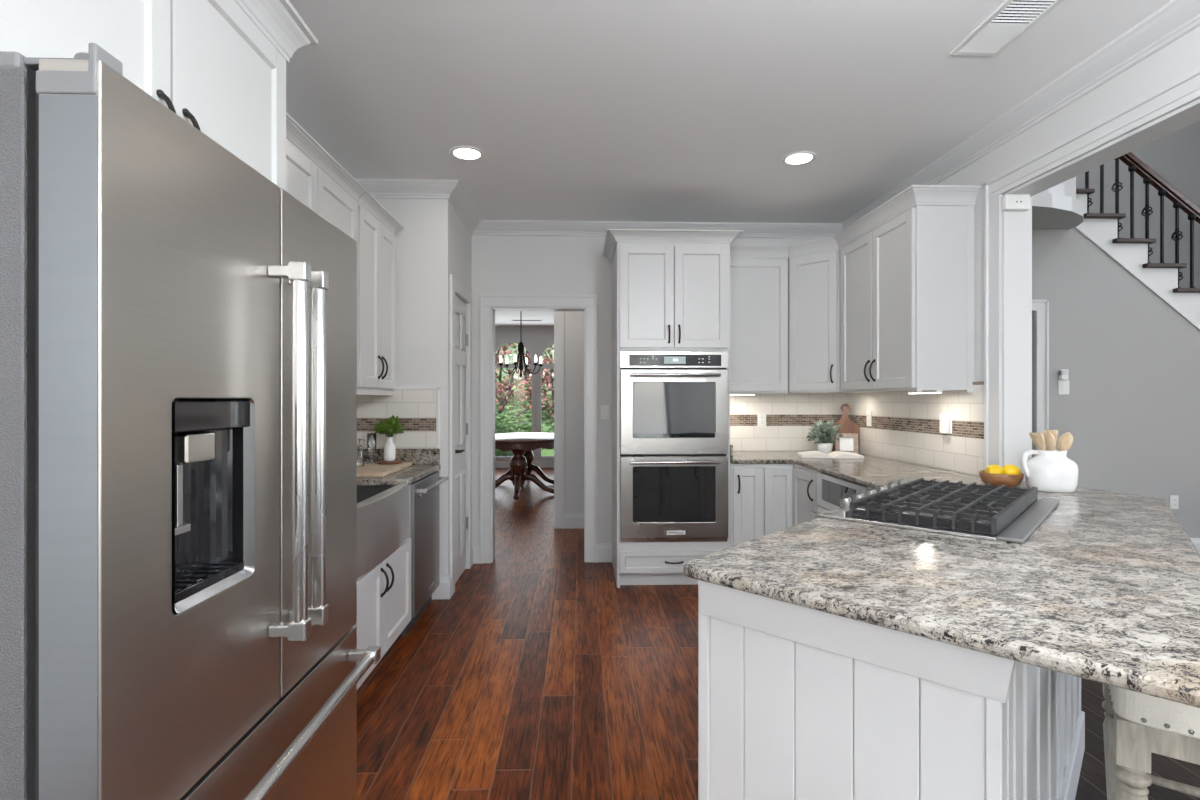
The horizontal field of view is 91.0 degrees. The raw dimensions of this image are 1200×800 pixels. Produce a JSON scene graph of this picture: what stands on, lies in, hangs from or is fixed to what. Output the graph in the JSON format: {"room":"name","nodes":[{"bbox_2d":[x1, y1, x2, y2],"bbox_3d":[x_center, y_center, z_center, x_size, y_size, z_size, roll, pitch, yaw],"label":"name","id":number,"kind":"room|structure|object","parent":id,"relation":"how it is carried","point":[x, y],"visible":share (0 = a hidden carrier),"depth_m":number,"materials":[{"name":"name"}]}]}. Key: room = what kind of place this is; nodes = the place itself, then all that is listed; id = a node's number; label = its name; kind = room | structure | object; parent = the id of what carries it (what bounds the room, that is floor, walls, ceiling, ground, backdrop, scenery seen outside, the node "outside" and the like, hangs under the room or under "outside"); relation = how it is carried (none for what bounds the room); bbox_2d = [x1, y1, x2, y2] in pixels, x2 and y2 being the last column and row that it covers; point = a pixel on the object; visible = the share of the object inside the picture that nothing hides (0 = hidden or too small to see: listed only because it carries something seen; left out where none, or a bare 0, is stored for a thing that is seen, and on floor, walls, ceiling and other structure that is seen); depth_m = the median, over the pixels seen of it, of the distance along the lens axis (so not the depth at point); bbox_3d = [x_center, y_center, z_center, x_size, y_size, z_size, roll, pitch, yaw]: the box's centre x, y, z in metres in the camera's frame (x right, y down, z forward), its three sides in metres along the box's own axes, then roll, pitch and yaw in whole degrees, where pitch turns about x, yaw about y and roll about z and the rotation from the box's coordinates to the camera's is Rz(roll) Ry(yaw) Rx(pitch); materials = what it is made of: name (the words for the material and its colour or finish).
{"room":"kitchen","nodes":[
{"label":"kitchen","id":0,"kind":"room"},
{"bbox_2d":[376,199,471,575],"bbox_3d":[-1.437,-0.057,4.389,0.826,2.743,0.990,0,0,-2],"label":"wall","id":1,"kind":"structure","parent":0,"point":[433,244],"depth_m":3.90,"materials":[{"name":"grey paint"}]},
{"bbox_2d":[357,191,403,394],"bbox_3d":[-1.478,-0.584,3.544,0.399,1.107,0.685,0,0,-2],"label":"upper cabinet","id":2,"kind":"object","parent":1,"relation":"attached to","point":[377,227],"visible":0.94,"depth_m":3.49,"materials":[{"name":"white wood"}]},
{"bbox_2d":[357,387,439,448],"bbox_3d":[-1.339,0.116,2.851,0.633,0.406,2.089,0,0,-2],"label":"tile backsplash","id":3,"kind":"structure","parent":1,"relation":"attached to","point":[417,409],"depth_m":3.89,"materials":[{"name":"tile"}]},
{"bbox_2d":[432,574,451,599],"bbox_3d":[-1.060,1.239,3.923,0.136,0.152,0.066,0,0,-2],"label":"baseboard","id":4,"kind":"structure","parent":1,"relation":"attached to","point":[444,590],"depth_m":3.89,"materials":[{"name":"white wood"}]},
{"bbox_2d":[450,274,471,594],"bbox_3d":[-1.012,0.235,4.323,0.018,2.160,0.730,0,0,-2],"label":"trim","id":5,"kind":"structure","parent":1,"relation":"attached to","point":[456,286],"depth_m":4.03,"materials":[{"name":"white wood"}]},
{"bbox_2d":[455,295,467,582],"bbox_3d":[-1.020,0.280,4.328,0.103,2.054,0.544,0,0,-2],"label":"door","id":6,"kind":"structure","parent":1,"relation":"in","point":[461,338],"depth_m":4.35,"materials":[{"name":"wood"}]},
{"bbox_2d":[472,544,479,564],"bbox_3d":[-1.001,1.239,4.724,0.068,0.152,0.070,0,0,-2],"label":"baseboard","id":7,"kind":"structure","parent":1,"relation":"attached to","point":[475,547],"depth_m":4.74,"materials":[{"name":"white wood"}]},
{"bbox_2d":[354,0,1199,238],"bbox_3d":[0.349,-1.378,-0.844,3.760,0.100,11.290,0,0,-2],"label":"trim","id":8,"kind":"structure","parent":1,"relation":"attached to","point":[1176,19],"depth_m":3.43,"materials":[{"name":"white wood"}]},
{"bbox_2d":[495,326,553,459],"bbox_3d":[-1.391,-0.057,11.520,5.800,2.743,0.120,0,0,-2],"label":"wall","id":9,"kind":"structure","parent":0,"point":[536,339],"depth_m":11.46,"materials":[{"name":"grey paint"}]},
{"bbox_2d":[495,340,533,458],"bbox_3d":[-1.700,-0.010,11.469,0.840,2.310,0.100,0,0,-2],"label":"window","id":10,"kind":"structure","parent":9,"relation":"attached to","point":[531,366],"depth_m":11.43,"materials":[{"name":"white wood"}]},
{"bbox_2d":[495,460,553,467],"bbox_3d":[-1.389,1.239,11.451,5.520,0.152,0.016,0,0,-2],"label":"baseboard","id":11,"kind":"structure","parent":9,"relation":"attached to","point":[498,463],"depth_m":11.45,"materials":[{"name":"white wood"}]},
{"bbox_2d":[539,341,553,458],"bbox_3d":[-0.770,-0.010,11.501,0.840,2.310,0.100,0,0,-2],"label":"window","id":12,"kind":"structure","parent":9,"relation":"attached to","point":[546,366],"depth_m":11.44,"materials":[{"name":"white wood"}]},
{"bbox_2d":[564,311,583,512],"bbox_3d":[-1.207,-0.057,6.093,5.800,2.743,0.140,0,0,-2],"label":"wall","id":13,"kind":"structure","parent":0,"point":[573,320],"depth_m":6.05,"materials":[{"name":"grey paint"}]},
{"bbox_2d":[554,311,563,528],"bbox_3d":[-1.282,0.120,6.085,1.830,2.390,0.170,0,0,-2],"label":"trim","id":14,"kind":"structure","parent":13,"relation":"attached to","point":[558,315],"depth_m":6.03,"materials":[{"name":"white wood"}]},
{"bbox_2d":[286,0,1171,326],"bbox_3d":[-0.865,-1.478,2.482,6.240,0.100,18.220,0,0,-2],"label":"ceiling","id":15,"kind":"structure","parent":0,"point":[576,110],"depth_m":2.76,"materials":[{"name":"paint"}]},
{"bbox_2d":[450,146,483,160],"bbox_3d":[-0.769,-1.423,3.411,0.196,0.008,0.196,0,0,-2],"label":"recessed light","id":16,"kind":"object","parent":15,"relation":"in","point":[465,153],"visible":1,"depth_m":3.41,"materials":[{"name":"white plastic"}]},
{"bbox_2d":[498,311,543,376],"bbox_3d":[-1.200,-0.886,8.964,0.672,1.083,0.701,0,0,-2],"label":"chandelier","id":17,"kind":"object","parent":15,"relation":"hanging from","point":[520,360],"visible":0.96,"depth_m":8.95,"materials":[{"name":"metal"}]},
{"bbox_2d":[511,320,542,320],"bbox_3d":[-1.309,-1.423,10.562,0.560,0.010,0.120,0,0,-2],"label":"ceiling vent","id":18,"kind":"object","parent":15,"relation":"in","point":[511,320],"visible":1,"depth_m":10.53,"materials":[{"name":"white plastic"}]},
{"bbox_2d":[782,151,816,165],"bbox_3d":[1.175,-1.423,3.482,0.196,0.008,0.196,0,0,-2],"label":"recessed light","id":19,"kind":"object","parent":15,"relation":"in","point":[801,157],"visible":1,"depth_m":3.48,"materials":[{"name":"white plastic"}]},
{"bbox_2d":[949,0,1063,55],"bbox_3d":[1.551,-1.424,2.074,0.200,0.008,0.720,0,0,-2],"label":"ceiling vent","id":20,"kind":"object","parent":15,"relation":"in","point":[1011,19],"visible":1,"depth_m":2.25,"materials":[{"name":"white plastic"}]},
{"bbox_2d":[357,468,1199,799],"bbox_3d":[1.313,1.345,2.596,10.600,0.060,18.300,0,0,-2],"label":"floor","id":21,"kind":"structure","parent":0,"point":[540,677],"depth_m":2.66,"materials":[{"name":"red wood"}]},
{"bbox_2d":[0,0,317,190],"bbox_3d":[-1.238,0.087,1.304,0.727,2.455,1.110,0,0,-2],"label":"tall cabinet","id":22,"kind":"object","parent":21,"relation":"on","point":[219,66],"visible":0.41,"depth_m":1.39,"materials":[{"name":"white wood"}]},
{"bbox_2d":[0,43,380,799],"bbox_3d":[-1.097,0.402,1.265,0.954,1.786,0.938,0,0,-2],"label":"refrigerator","id":23,"kind":"object","parent":21,"relation":"on","point":[178,328],"visible":1,"depth_m":0.93,"materials":[{"name":"grey metal"}]},
{"bbox_2d":[353,536,410,689],"bbox_3d":[-1.306,0.887,2.767,0.656,0.855,0.930,0,0,-2],"label":"base cabinet","id":24,"kind":"object","parent":21,"relation":"on","point":[384,591],"visible":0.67,"depth_m":2.76,"materials":[{"name":"white wood"}]},
{"bbox_2d":[401,471,448,636],"bbox_3d":[-1.309,0.887,3.548,0.664,0.855,0.620,0,0,-2],"label":"dishwasher","id":25,"kind":"object","parent":21,"relation":"on","point":[424,494],"visible":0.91,"depth_m":3.46,"materials":[{"name":"metal"}]},
{"bbox_2d":[495,432,553,499],"bbox_3d":[-1.163,0.932,8.910,1.330,0.757,2.480,0,0,-2],"label":"dining table","id":26,"kind":"object","parent":21,"relation":"on","point":[521,444],"visible":0.8,"depth_m":8.18,"materials":[{"name":"brown wood"}]},
{"bbox_2d":[603,229,743,587],"bbox_3d":[0.507,0.070,4.436,0.947,2.490,0.742,0,0,-2],"label":"tall cabinet","id":27,"kind":"object","parent":21,"relation":"on","point":[671,287],"visible":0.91,"depth_m":4.13,"materials":[{"name":"white wood"}]},
{"bbox_2d":[620,351,727,541],"bbox_3d":[0.509,0.325,4.381,0.761,1.330,0.677,0,0,-2],"label":"double oven","id":28,"kind":"object","parent":27,"relation":"in","point":[674,404],"visible":1,"depth_m":4.11,"materials":[{"name":"metal"}]},
{"bbox_2d":[730,463,793,546],"bbox_3d":[1.133,0.882,4.463,0.452,0.866,0.716,0,0,-2],"label":"base cabinet","id":29,"kind":"object","parent":21,"relation":"on","point":[760,494],"visible":0.57,"depth_m":4.15,"materials":[{"name":"white wood"}]},
{"bbox_2d":[792,464,818,525],"bbox_3d":[1.691,0.882,3.960,0.741,0.866,0.440,0,0,-2],"label":"base cabinet","id":30,"kind":"object","parent":21,"relation":"on","point":[804,479],"visible":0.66,"depth_m":3.96,"materials":[{"name":"white wood"}]},
{"bbox_2d":[698,580,1084,799],"bbox_3d":[1.033,0.883,1.901,0.735,0.863,1.688,0,0,43],"label":"base cabinet","id":31,"kind":"object","parent":21,"relation":"on","point":[796,702],"visible":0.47,"depth_m":1.29,"materials":[{"name":"white wood"}]},
{"bbox_2d":[683,445,1199,707],"bbox_3d":[1.476,0.384,2.841,1.937,0.131,4.171,0,0,12],"label":"countertop","id":32,"kind":"structure","parent":31,"relation":"on","point":[1105,589],"depth_m":1.37,"materials":[{"name":"stone"}]},
{"bbox_2d":[807,418,842,454],"bbox_3d":[1.735,0.278,4.566,0.270,0.281,0.268,0,0,-2],"label":"potted plant","id":33,"kind":"object","parent":32,"relation":"on","point":[824,433],"visible":0.96,"depth_m":4.53,"materials":[{"name":"green plant"}]},
{"bbox_2d":[796,451,864,458],"bbox_3d":[1.689,0.402,4.345,0.432,0.032,0.270,0,0,11],"label":"open book","id":34,"kind":"object","parent":32,"relation":"on","point":[806,454],"visible":1,"depth_m":4.24,"materials":[{"name":"paper"}]},
{"bbox_2d":[832,404,859,451],"bbox_3d":[1.944,0.225,4.676,0.210,0.394,0.097,0,0,27],"label":"cutting board","id":35,"kind":"object","parent":32,"relation":"on","point":[848,426],"visible":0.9,"depth_m":4.67,"materials":[{"name":"brown wood"}]},
{"bbox_2d":[835,433,858,453],"bbox_3d":[1.891,0.339,4.525,0.164,0.164,0.048,0,0,14],"label":"picture frame","id":36,"kind":"object","parent":32,"relation":"on","point":[848,442],"visible":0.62,"depth_m":4.52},
{"bbox_2d":[840,438,853,450],"bbox_3d":[1.892,0.339,4.527,0.102,0.103,0.004,0,-11,14],"label":"print","id":37,"kind":"object","parent":36,"relation":"attached to","point":[846,444],"depth_m":4.52},
{"bbox_2d":[812,478,1058,542],"bbox_3d":[1.300,0.429,2.261,0.647,0.148,0.926,0,0,43],"label":"gas rangetop","id":38,"kind":"object","parent":32,"relation":"in","point":[1003,514],"visible":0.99,"depth_m":2.05,"materials":[{"name":"metal"}]},
{"bbox_2d":[854,495,1034,535],"bbox_3d":[1.327,0.412,2.236,0.430,0.006,0.890,0,0,43],"label":"cooktop","id":39,"kind":"object","parent":38,"relation":"on","point":[860,516],"depth_m":1.94,"materials":[{"name":"metal"}]},
{"bbox_2d":[979,470,1023,487],"bbox_3d":[1.949,0.385,2.868,0.184,0.066,0.184,0,0,-2],"label":"wooden bowl","id":40,"kind":"object","parent":32,"relation":"on","point":[1011,481],"visible":0.83,"depth_m":2.80,"materials":[{"name":"brown wood"}]},
{"bbox_2d":[986,465,1004,473],"bbox_3d":[1.909,0.348,2.851,0.076,0.072,0.080,0,0,25],"label":"lemon","id":41,"kind":"object","parent":40,"relation":"in","point":[993,469],"visible":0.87,"depth_m":2.83,"materials":[{"name":"yellow food"}]},
{"bbox_2d":[1002,465,1021,474],"bbox_3d":[1.986,0.348,2.854,0.076,0.072,0.080,0,0,-35],"label":"lemon","id":42,"kind":"object","parent":40,"relation":"in","point":[1008,469],"visible":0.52,"depth_m":2.83,"materials":[{"name":"yellow food"}]},
{"bbox_2d":[1022,449,1078,492],"bbox_3d":[2.091,0.325,2.740,0.206,0.186,0.198,0,0,41],"label":"ceramic jug","id":43,"kind":"object","parent":32,"relation":"on","point":[1048,471],"visible":0.97,"depth_m":2.67,"materials":[{"name":"white ceramic"}]},
{"bbox_2d":[1029,432,1045,450],"bbox_3d":[2.064,0.276,2.736,0.100,0.249,0.088,0,0,-2],"label":"wooden spoon","id":44,"kind":"object","parent":43,"relation":"in","point":[1038,439],"visible":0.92,"depth_m":2.73,"materials":[{"name":"brown wood"}]},
{"bbox_2d":[1042,430,1055,450],"bbox_3d":[2.068,0.269,2.724,0.050,0.261,0.080,0,0,31],"label":"wooden spoon","id":45,"kind":"object","parent":43,"relation":"in","point":[1050,442],"visible":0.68,"depth_m":2.70,"materials":[{"name":"brown wood"}]},
{"bbox_2d":[1057,432,1072,450],"bbox_3d":[2.132,0.274,2.742,0.100,0.252,0.072,0,0,29],"label":"wooden spoon","id":46,"kind":"object","parent":43,"relation":"in","point":[1065,441],"visible":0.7,"depth_m":2.72,"materials":[{"name":"brown wood"}]},
{"bbox_2d":[1102,684,1199,799],"bbox_3d":[1.485,0.973,1.391,0.450,0.685,0.450,0,0,37],"label":"bar stool","id":47,"kind":"object","parent":21,"relation":"on","point":[1136,725],"visible":0.64,"depth_m":1.33,"materials":[{"name":"wood"}]},
{"bbox_2d":[1109,685,1199,738],"bbox_3d":[1.485,0.680,1.391,0.440,0.100,0.440,0,0,37],"label":"seat cushion","id":48,"kind":"object","parent":47,"relation":"on","point":[1133,710],"depth_m":1.31,"materials":[{"name":"fabric"}]},
{"bbox_3d":[1.713,0.882,3.313,0.741,0.866,0.850,0,0,-2],"label":"base cabinet","id":49,"kind":"object","parent":21,"relation":"on","visible":0},
{"bbox_2d":[810,472,866,516],"bbox_3d":[1.628,0.661,3.413,0.615,0.417,0.605,0,0,-2],"label":"microwave","id":50,"kind":"object","parent":49,"relation":"in","point":[830,489],"visible":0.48,"depth_m":3.49,"materials":[{"name":"metal"}]},
{"bbox_3d":[-1.282,0.888,2.053,0.656,0.855,0.490,0,0,-2],"label":"base cabinet","id":51,"kind":"object","parent":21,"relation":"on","visible":0},
{"bbox_2d":[357,448,440,485],"bbox_3d":[-1.336,0.390,2.850,0.638,0.140,2.087,0,0,-2],"label":"countertop","id":52,"kind":"structure","parent":51,"relation":"on","point":[425,462],"depth_m":3.86,"materials":[{"name":"stone"}]},
{"bbox_2d":[357,483,408,577],"bbox_3d":[-1.242,0.590,2.768,0.508,0.294,0.868,0,0,-2],"label":"sink","id":53,"kind":"object","parent":52,"relation":"in","point":[382,511],"visible":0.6,"depth_m":2.70,"materials":[{"name":"metal"}]},
{"bbox_2d":[357,486,393,502],"bbox_3d":[-1.274,0.575,2.768,0.444,0.220,0.818,0,0,-2],"label":"basin","id":54,"kind":"object","parent":53,"relation":"in","point":[363,492],"depth_m":3.17,"materials":[{"name":"metal"}]},
{"bbox_2d":[357,462,411,476],"bbox_3d":[-1.413,0.413,3.534,0.415,0.024,0.560,0,0,-2],"label":"cutting board","id":55,"kind":"object","parent":52,"relation":"on","point":[371,469],"visible":0.5,"depth_m":3.45,"materials":[{"name":"brown wood"}]},
{"bbox_2d":[357,438,364,466],"bbox_3d":[-1.455,0.317,3.574,0.060,0.168,0.056,0,0,-27],"label":"soap bottle","id":56,"kind":"object","parent":55,"relation":"on","point":[359,439],"visible":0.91,"depth_m":3.57,"materials":[{"name":"clear glass"}]},
{"bbox_2d":[367,433,376,463],"bbox_3d":[-1.437,0.306,3.713,0.060,0.190,0.060,0,0,-2],"label":"glass","id":57,"kind":"object","parent":55,"relation":"on","point":[368,434],"visible":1,"depth_m":3.71,"materials":[{"name":"clear glass"}]},
{"bbox_2d":[376,460,402,464],"bbox_3d":[-1.332,0.393,3.737,0.160,0.016,0.160,0,0,-2],"label":"trivet","id":58,"kind":"object","parent":55,"relation":"on","point":[382,462],"visible":0.88,"depth_m":3.69,"materials":[{"name":"brown wood"}]},
{"bbox_2d":[373,415,403,460],"bbox_3d":[-1.341,0.238,3.740,0.191,0.293,0.149,0,0,-2],"label":"bud vase","id":59,"kind":"object","parent":58,"relation":"on","point":[392,426],"visible":1,"depth_m":3.71,"materials":[{"name":"white ceramic"}]},
{"bbox_2d":[472,228,1199,543],"bbox_3d":[2.647,-0.086,4.953,7.374,2.802,0.140,0,0,-2],"label":"wall","id":60,"kind":"structure","parent":0,"point":[1131,408],"depth_m":4.94,"materials":[{"name":"grey paint"}]},
{"bbox_2d":[480,294,596,563],"bbox_3d":[-0.498,0.233,4.834,0.944,2.165,0.168,0,0,-2],"label":"trim","id":61,"kind":"structure","parent":60,"relation":"attached to","point":[489,303],"depth_m":4.77,"materials":[{"name":"white wood"}]},
{"bbox_2d":[564,513,583,528],"bbox_3d":[0.044,1.239,5.500,0.780,0.152,1.130,0,0,-2],"label":"baseboard","id":62,"kind":"structure","parent":60,"relation":"attached to","point":[571,520],"depth_m":6.04,"materials":[{"name":"white wood"}]},
{"bbox_2d":[597,543,611,561],"bbox_3d":[0.036,1.239,4.786,0.121,0.152,0.016,0,0,-2],"label":"baseboard","id":63,"kind":"structure","parent":60,"relation":"attached to","point":[604,550],"depth_m":4.78,"materials":[{"name":"white wood"}]},
{"bbox_2d":[600,405,608,418],"bbox_3d":[0.040,0.100,4.789,0.072,0.115,0.008,0,0,-2],"label":"light switch","id":64,"kind":"object","parent":60,"relation":"attached to","point":[604,409],"visible":1,"depth_m":4.79,"materials":[{"name":"white plastic"}]},
{"bbox_2d":[730,258,787,392],"bbox_3d":[1.169,-0.568,4.655,0.532,1.034,0.345,0,0,-2],"label":"upper cabinet","id":65,"kind":"object","parent":60,"relation":"attached to","point":[758,286],"visible":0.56,"depth_m":4.49,"materials":[{"name":"white wood"}]},
{"bbox_2d":[730,393,754,394],"bbox_3d":[1.069,-0.045,4.619,0.280,0.016,0.050,0,0,-2],"label":"light","id":66,"kind":"object","parent":65,"relation":"attached to","point":[730,393],"visible":0.64,"depth_m":4.60,"materials":[{"name":"white plastic"}]},
{"bbox_2d":[730,393,845,450],"bbox_3d":[1.475,0.181,4.835,1.123,0.472,0.012,0,0,-2],"label":"tile backsplash","id":67,"kind":"structure","parent":60,"relation":"attached to","point":[789,416],"depth_m":4.83,"materials":[{"name":"tile"}]},
{"bbox_2d":[757,413,765,426],"bbox_3d":[1.323,0.167,4.820,0.072,0.115,0.009,0,0,-2],"label":"outlet","id":68,"kind":"object","parent":67,"relation":"attached to","point":[761,417],"visible":1,"depth_m":4.82,"materials":[{"name":"white plastic"}]},
{"bbox_2d":[788,250,877,392],"bbox_3d":[1.741,-0.570,4.543,0.605,1.030,0.610,0,0,-2],"label":"upper cabinet","id":69,"kind":"object","parent":60,"relation":"attached to","point":[813,280],"visible":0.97,"depth_m":4.36,"materials":[{"name":"white wood"}]},
{"bbox_2d":[1032,299,1048,448],"bbox_3d":[3.213,0.240,4.898,1.035,2.150,0.028,0,0,-2],"label":"trim","id":70,"kind":"structure","parent":60,"relation":"attached to","point":[1041,307],"depth_m":4.91,"materials":[{"name":"white wood"}]},
{"bbox_2d":[1032,192,1082,215],"bbox_3d":[3.063,-1.482,4.606,1.745,0.107,0.600,0,0,-2],"label":"trim","id":71,"kind":"structure","parent":60,"relation":"attached to","point":[1042,199],"depth_m":4.40,"materials":[{"name":"white wood"}]},
{"bbox_2d":[1043,177,1075,198],"bbox_3d":[3.028,-1.641,5.193,1.715,0.209,1.705,0,0,-2],"label":"trim","id":72,"kind":"structure","parent":60,"relation":"attached to","point":[1067,188],"depth_m":4.52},
{"bbox_2d":[1058,380,1068,394],"bbox_3d":[3.875,-0.105,4.929,0.095,0.120,0.008,0,0,-2],"label":"light switch","id":73,"kind":"object","parent":60,"relation":"attached to","point":[1063,385],"visible":1,"depth_m":4.93,"materials":[{"name":"white plastic"}]},
{"bbox_2d":[1059,369,1067,379],"bbox_3d":[3.864,-0.211,4.917,0.064,0.088,0.032,0,0,-2],"label":"thermostat","id":74,"kind":"object","parent":60,"relation":"attached to","point":[1063,373],"visible":1,"depth_m":4.90,"materials":[{"name":"white plastic"}]},
{"bbox_2d":[1074,152,1199,330],"bbox_3d":[5.052,-1.162,5.522,2.572,2.923,1.185,0,0,-2],"label":"staircase","id":75,"kind":"structure","parent":60,"relation":"on","point":[1102,229],"depth_m":4.96,"materials":[{"name":"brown wood"}]},
{"bbox_2d":[1170,495,1178,508],"bbox_3d":[4.830,0.860,4.961,0.072,0.115,0.009,0,0,-2],"label":"outlet","id":76,"kind":"object","parent":60,"relation":"attached to","point":[1174,499],"visible":0.93,"depth_m":4.96,"materials":[{"name":"white plastic"}]},
{"bbox_2d":[1190,538,1199,553],"bbox_3d":[5.226,1.239,-0.673,2.600,0.152,11.300,0,0,-2],"label":"baseboard","id":77,"kind":"structure","parent":60,"relation":"attached to","point":[1196,541],"depth_m":4.96,"materials":[{"name":"white wood"}]},
{"bbox_2d":[860,26,1199,475],"bbox_3d":[2.297,-1.385,-0.758,0.140,5.400,11.530,0,0,-2],"label":"wall","id":78,"kind":"structure","parent":0,"point":[1180,57],"depth_m":2.66,"materials":[{"name":"grey paint"}]},
{"bbox_2d":[840,205,974,391],"bbox_3d":[1.879,-0.564,3.763,0.383,1.042,0.966,0,0,-2],"label":"upper cabinet","id":79,"kind":"object","parent":78,"relation":"attached to","point":[907,285],"visible":1,"depth_m":3.31,"materials":[{"name":"white wood"}]},
{"bbox_2d":[730,185,981,258],"bbox_3d":[1.591,-1.127,3.920,0.585,0.092,1.705,0,0,-33],"label":"trim","id":80,"kind":"structure","parent":79,"relation":"attached to","point":[912,196],"depth_m":3.68,"materials":[{"name":"white wood"}]},
{"bbox_2d":[907,390,942,393],"bbox_3d":[1.883,-0.045,3.426,0.035,0.016,0.290,0,0,-2],"label":"light","id":81,"kind":"object","parent":79,"relation":"attached to","point":[935,391],"visible":0.96,"depth_m":3.38,"materials":[{"name":"white plastic"}]},
{"bbox_2d":[846,381,983,475],"bbox_3d":[2.057,0.158,4.011,0.015,0.518,1.675,0,0,-2],"label":"tile backsplash","id":82,"kind":"structure","parent":78,"relation":"attached to","point":[905,426],"depth_m":3.75,"materials":[{"name":"tile"}]},
{"bbox_2d":[867,411,871,425],"bbox_3d":[2.031,0.140,4.456,0.009,0.115,0.072,0,0,-2],"label":"outlet","id":83,"kind":"object","parent":82,"relation":"attached to","point":[869,413],"visible":1,"depth_m":4.44,"materials":[{"name":"white plastic"}]},
{"bbox_2d":[949,414,951,433],"bbox_3d":[2.063,0.140,3.502,0.009,0.115,0.072,0,0,-2],"label":"outlet","id":84,"kind":"object","parent":82,"relation":"attached to","point":[949,414],"visible":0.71,"depth_m":3.47,"materials":[{"name":"white plastic"}]},
{"bbox_2d":[939,414,949,433],"bbox_3d":[2.043,0.140,3.501,0.035,0.116,0.052,0,0,-2],"label":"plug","id":85,"kind":"object","parent":84,"relation":"attached to","point":[944,419],"visible":1,"depth_m":3.48,"materials":[{"name":"white plastic"}]},
{"bbox_2d":[1002,194,1029,210],"bbox_3d":[2.143,-1.017,3.040,0.130,0.078,0.037,0,0,-2],"label":"sensor","id":86,"kind":"object","parent":78,"relation":"attached to","point":[1010,202],"visible":1,"depth_m":3.02,"materials":[{"name":"white plastic"}]},
{"bbox_2d":[984,67,1199,480],"bbox_3d":[2.231,0.072,1.176,0.200,2.485,4.000,0,0,-2],"label":"trim","id":87,"kind":"structure","parent":78,"relation":"attached to","point":[1007,234],"depth_m":3.06,"materials":[{"name":"white wood"}]},
{"bbox_2d":[1032,206,1082,228],"bbox_3d":[3.063,-1.428,4.606,1.745,0.001,0.600,0,0,-2],"label":"ceiling","id":88,"kind":"structure","parent":0,"point":[1042,217],"depth_m":4.64,"materials":[{"name":"grey paint"}]},
{"bbox_2d":[1076,121,1199,287],"bbox_3d":[4.313,-1.385,6.175,4.360,5.400,0.150,0,0,-2],"label":"wall","id":89,"kind":"structure","parent":0,"point":[1175,156],"depth_m":6.15,"materials":[{"name":"grey paint"}]},
{"bbox_3d":[-1.584,-0.056,-1.384,0.140,2.743,10.540,0,0,-2],"label":"wall","id":90,"kind":"structure","parent":0,"visible":0},
{"bbox_2d":[286,112,366,386],"bbox_3d":[-1.443,-0.599,2.495,0.399,1.077,1.405,0,0,-2],"label":"upper cabinet","id":91,"kind":"object","parent":90,"relation":"attached to","point":[314,177],"visible":0.16,"depth_m":2.71,"materials":[{"name":"white wood"}]},
{"label":"outside","id":92,"kind":"structure","parent":0,"visible":0},
{"bbox_2d":[542,416,553,455],"bbox_3d":[-1.215,1.640,35.829,60.000,0.050,48.300,0,0,-2],"label":"lawn","id":93,"kind":"structure","parent":92,"point":[547,452],"depth_m":18.87,"materials":[{"name":"green plant"}]},
{"bbox_2d":[495,343,518,368],"bbox_3d":[-5.223,-3.149,27.849,3.683,9.541,3.618,0,0,35],"label":"tree","id":94,"kind":"object","parent":93,"relation":"on","point":[514,346],"visible":0.02,"depth_m":28.25,"materials":[{"name":"green plant"}]},
{"bbox_2d":[495,373,530,419],"bbox_3d":[-4.971,0.332,20.349,6.134,2.952,1.291,0,0,-2],"label":"hedge","id":95,"kind":"object","parent":93,"relation":"on","point":[514,410],"visible":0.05,"depth_m":20.12,"materials":[{"name":"green plant"}]},
{"bbox_2d":[495,413,547,455],"bbox_3d":[-3.289,0.981,15.105,4.189,1.427,1.257,0,0,-2],"label":"hedge","id":96,"kind":"object","parent":93,"relation":"on","point":[503,423],"visible":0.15,"depth_m":14.86,"materials":[{"name":"green plant"}]},
{"bbox_2d":[495,343,553,421],"bbox_3d":[-2.713,-0.106,16.488,3.682,3.479,3.400,0,0,37],"label":"tree","id":97,"kind":"object","parent":93,"relation":"on","point":[500,390],"visible":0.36,"depth_m":16.06,"materials":[{"name":"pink plant"}]},
{"bbox_2d":[496,343,553,390],"bbox_3d":[-9.309,-2.833,35.705,13.305,10.174,1.288,0,0,-2],"label":"tree","id":98,"kind":"object","parent":93,"relation":"on","point":[510,357],"visible":0.02,"depth_m":35.49,"materials":[{"name":"green plant"}]},
{"bbox_2d":[524,350,530,386],"bbox_3d":[-2.735,-3.418,23.875,3.552,10.078,3.642,0,0,-2],"label":"tree","id":99,"kind":"object","parent":93,"relation":"on","point":[527,352],"visible":0.02,"depth_m":23.84,"materials":[{"name":"green plant"}]},
{"bbox_2d":[513,345,553,418],"bbox_3d":[-1.502,-0.267,19.432,2.515,3.771,2.657,0,0,-22],"label":"tree","id":100,"kind":"object","parent":93,"relation":"on","point":[548,351],"visible":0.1,"depth_m":19.41,"materials":[{"name":"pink plant"}]},
{"bbox_2d":[542,391,553,432],"bbox_3d":[0.953,0.420,21.044,6.449,2.723,1.297,0,0,-2],"label":"hedge","id":101,"kind":"object","parent":93,"relation":"on","point":[547,415],"visible":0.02,"depth_m":20.83,"materials":[{"name":"green plant"}]},
{"bbox_2d":[542,344,553,400],"bbox_3d":[1.674,-2.549,39.079,13.785,9.364,1.286,0,0,-2],"label":"tree","id":102,"kind":"object","parent":93,"relation":"on","point":[550,348],"visible":0.02,"depth_m":38.68,"materials":[{"name":"plant"}]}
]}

